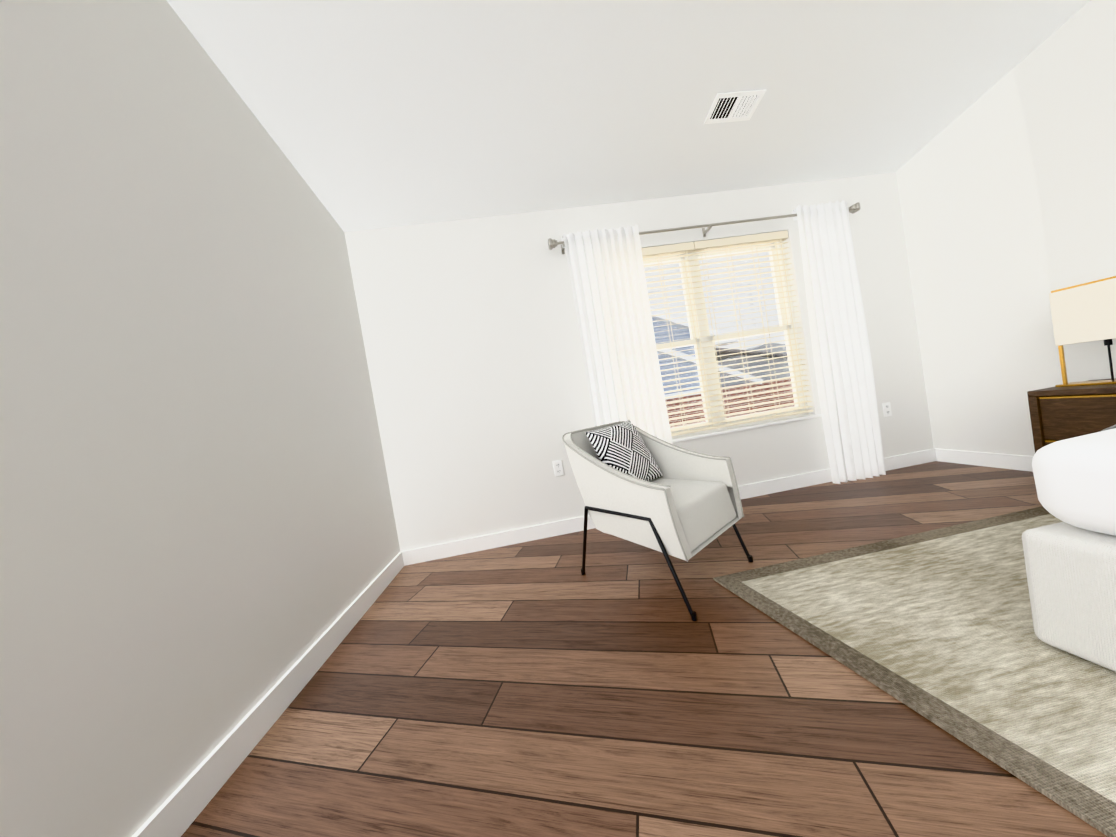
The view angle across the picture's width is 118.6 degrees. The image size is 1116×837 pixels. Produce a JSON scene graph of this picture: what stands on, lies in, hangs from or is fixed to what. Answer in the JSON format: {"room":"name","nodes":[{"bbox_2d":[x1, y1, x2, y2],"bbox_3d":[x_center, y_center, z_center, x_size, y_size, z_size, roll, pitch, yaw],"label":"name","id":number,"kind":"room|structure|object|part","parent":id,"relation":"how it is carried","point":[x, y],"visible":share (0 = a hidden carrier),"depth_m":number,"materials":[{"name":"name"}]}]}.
{"room":"bedroom","nodes":[
{"label":"bedroom","id":0,"kind":"room"},
{"bbox_2d":[0,0,399,836],"bbox_3d":[-1.282,-0.617,0.077,0.160,3.483,4.920,-9,1,-5],"label":"wall","id":1,"kind":"structure","parent":0,"point":[198,544],"depth_m":0.97,"materials":[{"name":"white paint"}]},
{"bbox_2d":[132,552,403,836],"bbox_3d":[-0.923,1.035,0.123,0.014,0.105,4.580,-9,1,-5],"label":"baseboard","id":2,"kind":"structure","parent":1,"relation":"attached to","point":[181,808],"depth_m":1.08,"materials":[{"name":"white wood"}]},
{"bbox_2d":[166,0,1089,231],"bbox_3d":[0.757,-2.219,0.250,4.720,1.188,4.920,-9,1,-5],"label":"ceiling","id":3,"kind":"structure","parent":0,"point":[373,114],"depth_m":1.80,"materials":[{"name":"white paint"}]},
{"bbox_2d":[704,89,765,123],"bbox_3d":[1.058,-1.864,1.985,0.300,0.014,0.160,-9,-11,-5],"label":"ceiling vent","id":4,"kind":"object","parent":3,"relation":"in","point":[734,106],"visible":1,"depth_m":1.98,"materials":[{"name":"white metal"}]},
{"bbox_2d":[344,172,933,550],"bbox_3d":[0.827,-0.496,2.659,4.720,2.450,0.160,-9,1,-5],"label":"wall","id":5,"kind":"structure","parent":0,"point":[474,355],"depth_m":2.48,"materials":[{"name":"white paint"}]},
{"bbox_2d":[553,460,563,476],"bbox_3d":[0.003,0.377,2.506,0.072,0.116,0.008,-9,1,-5],"label":"electrical outlet","id":6,"kind":"object","parent":5,"relation":"attached to","point":[558,468],"visible":1,"depth_m":2.50,"materials":[{"name":"white plastic"}]},
{"bbox_2d":[400,448,936,565],"bbox_3d":[1.024,0.661,2.598,4.400,0.105,0.014,-9,1,-5],"label":"baseboard","id":7,"kind":"structure","parent":5,"relation":"attached to","point":[483,542],"depth_m":2.50,"materials":[{"name":"white wood"}]},
{"bbox_2d":[548,200,885,483],"bbox_3d":[1.317,-0.449,2.553,2.486,2.180,0.142,-9,1,-5],"label":"curtains","id":8,"kind":"object","parent":5,"relation":"attached to","point":[613,312],"visible":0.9,"depth_m":2.54,"materials":[{"name":"white fabric"}]},
{"bbox_3d":[0.483,-0.310,2.439,0.587,2.180,0.062,-9,1,-5],"label":"panel","id":9,"kind":"part","parent":8,"relation":"part of","materials":[{"name":"white fabric"}]},
{"bbox_3d":[1.151,-1.461,2.543,2.486,0.075,0.115,-9,1,-5],"label":"rod","id":10,"kind":"part","parent":8,"relation":"part of","materials":[{"name":"silver metal"}]},
{"bbox_3d":[2.229,-0.600,2.597,0.474,2.180,0.068,-9,1,-5],"label":"panel","id":11,"kind":"part","parent":8,"relation":"part of","materials":[{"name":"white fabric"}]},
{"bbox_2d":[643,241,808,437],"bbox_3d":[1.181,-0.636,2.711,1.610,1.530,0.080,-9,1,-5],"label":"window","id":12,"kind":"structure","parent":5,"relation":"in","point":[703,332],"depth_m":2.71,"materials":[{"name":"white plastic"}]},
{"bbox_2d":[641,230,812,435],"bbox_3d":[1.183,-0.658,2.642,1.598,1.482,0.058,-9,1,-5],"label":"window blinds","id":13,"kind":"object","parent":12,"relation":"attached to","point":[708,245],"visible":0.88,"depth_m":2.65,"materials":[{"name":"beige plastic"}]},
{"bbox_2d":[672,414,821,442],"bbox_3d":[1.306,0.108,2.683,1.670,0.022,0.160,-9,1,-5],"label":"window sill","id":14,"kind":"structure","parent":5,"relation":"attached to","point":[735,429],"depth_m":2.63,"materials":[{"name":"white wood"}]},
{"bbox_2d":[882,402,891,416],"bbox_3d":[2.735,-0.075,2.751,0.072,0.116,0.008,-9,1,-5],"label":"electrical outlet","id":15,"kind":"object","parent":5,"relation":"attached to","point":[886,406],"visible":1,"depth_m":2.75,"materials":[{"name":"white plastic"}]},
{"bbox_2d":[181,461,1107,836],"bbox_3d":[1.247,0.780,0.318,4.720,0.100,4.920,-9,1,-5],"label":"floor","id":16,"kind":"structure","parent":0,"point":[541,687],"depth_m":1.01,"materials":[{"name":"brown wood"}]},
{"bbox_2d":[562,419,752,620],"bbox_3d":[0.500,0.411,1.780,0.619,0.801,0.695,-10,2,-39],"label":"chair","id":17,"kind":"object","parent":16,"relation":"on","point":[637,485],"visible":1,"depth_m":1.66,"materials":[{"name":"fabric"}]},
{"bbox_2d":[584,419,663,497],"bbox_3d":[0.390,0.210,1.917,0.400,0.400,0.120,-13,-23,-38],"label":"pillow","id":18,"kind":"object","parent":17,"relation":"on","point":[619,445],"depth_m":1.87,"materials":[{"name":"fabric"}]},
{"bbox_2d":[595,477,736,553],"bbox_3d":[0.552,0.468,1.729,0.486,0.187,0.522,-10,2,-39],"label":"cushion","id":19,"kind":"object","parent":17,"relation":"on","point":[705,509],"depth_m":1.56,"materials":[{"name":"fabric"}]},
{"bbox_2d":[713,506,1115,836],"bbox_3d":[1.919,0.616,0.213,2.105,0.010,2.973,-9,1,-5],"label":"rug","id":20,"kind":"object","parent":16,"relation":"on","point":[935,626],"visible":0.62,"depth_m":1.05,"materials":[{"name":"beige carpet"}]},
{"bbox_2d":[1022,425,1115,671],"bbox_3d":[2.332,-0.185,0.269,1.939,1.429,1.759,-9,1,-5],"label":"bed","id":21,"kind":"object","parent":20,"relation":"on","point":[1070,562],"visible":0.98,"depth_m":0.90,"materials":[{"name":"fabric"}]},
{"bbox_2d":[1027,378,1115,452],"bbox_3d":[3.018,0.098,1.643,0.440,0.585,0.620,-9,1,-5],"label":"nightstand","id":22,"kind":"object","parent":16,"relation":"on","point":[1059,413],"visible":0.52,"depth_m":1.79,"materials":[{"name":"brown wood"}]},
{"bbox_2d":[1049,276,1115,386],"bbox_3d":[2.898,-0.460,1.748,0.120,0.550,0.324,-9,1,-5],"label":"lamp","id":23,"kind":"object","parent":22,"relation":"on","point":[1083,313],"visible":1,"depth_m":1.78,"materials":[{"name":"beige fabric"}]},
{"bbox_3d":[2.881,-0.569,1.746,0.100,0.302,0.297,-9,1,-5],"label":"lamp shade","id":24,"kind":"part","parent":23,"relation":"part of","materials":[{"name":"white fabric"}]},
{"bbox_3d":[2.923,-0.309,1.752,0.023,0.220,0.024,-9,1,-5],"label":"stem","id":25,"kind":"part","parent":23,"relation":"part of","materials":[{"name":"black metal"}]},
{"bbox_2d":[896,0,1115,455],"bbox_3d":[3.199,-1.358,0.478,0.160,3.483,4.920,-9,1,-5],"label":"wall","id":26,"kind":"structure","parent":0,"point":[1006,183],"depth_m":2.19,"materials":[{"name":"white paint"}]},
{"bbox_2d":[935,449,1032,471],"bbox_3d":[3.386,0.323,0.498,0.014,0.105,4.580,-9,1,-5],"label":"baseboard","id":27,"kind":"structure","parent":26,"relation":"attached to","point":[1013,462],"depth_m":2.47,"materials":[{"name":"white wood"}]},
{"label":"outside","id":28,"kind":"structure","parent":0,"visible":0},
{"bbox_3d":[1.866,4.230,24.801,60.000,0.200,40.000,-9,1,-5],"label":"ground","id":29,"kind":"structure","parent":28,"visible":0},
{"bbox_2d":[665,378,794,427],"bbox_3d":[2.997,1.781,13.322,13.000,4.779,7.030,-9,1,-5],"label":"brick house","id":30,"kind":"structure","parent":29,"relation":"on","point":[732,400],"depth_m":10.00,"materials":[{"name":"red brick"}]},
{"bbox_2d":[652,319,700,394],"bbox_3d":[0.091,-1.944,13.044,8.450,3.520,7.000,-9,1,-5],"label":"siding","id":31,"kind":"object","parent":30,"relation":"on","point":[675,333],"depth_m":9.84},
{"bbox_2d":[650,309,762,399],"bbox_3d":[1.037,-1.316,9.360,10.112,5.080,0.540,-9,1,-5],"label":"trim","id":32,"kind":"object","parent":31,"relation":"attached to","point":[673,321],"depth_m":9.71,"materials":[{"name":"white"}]},
{"bbox_2d":[718,343,790,387],"bbox_3d":[10.955,-0.595,20.066,9.400,6.600,7.000,-9,1,-5],"label":"house","id":33,"kind":"structure","parent":29,"relation":"on","point":[752,364],"depth_m":16.46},
{"bbox_2d":[715,348,787,360],"bbox_3d":[10.571,-3.108,19.710,10.258,2.479,7.500,-9,1,-5],"label":"roof","id":34,"kind":"structure","parent":33,"relation":"on","point":[732,351],"depth_m":15.98,"materials":[{"name":"grey"}]}
]}

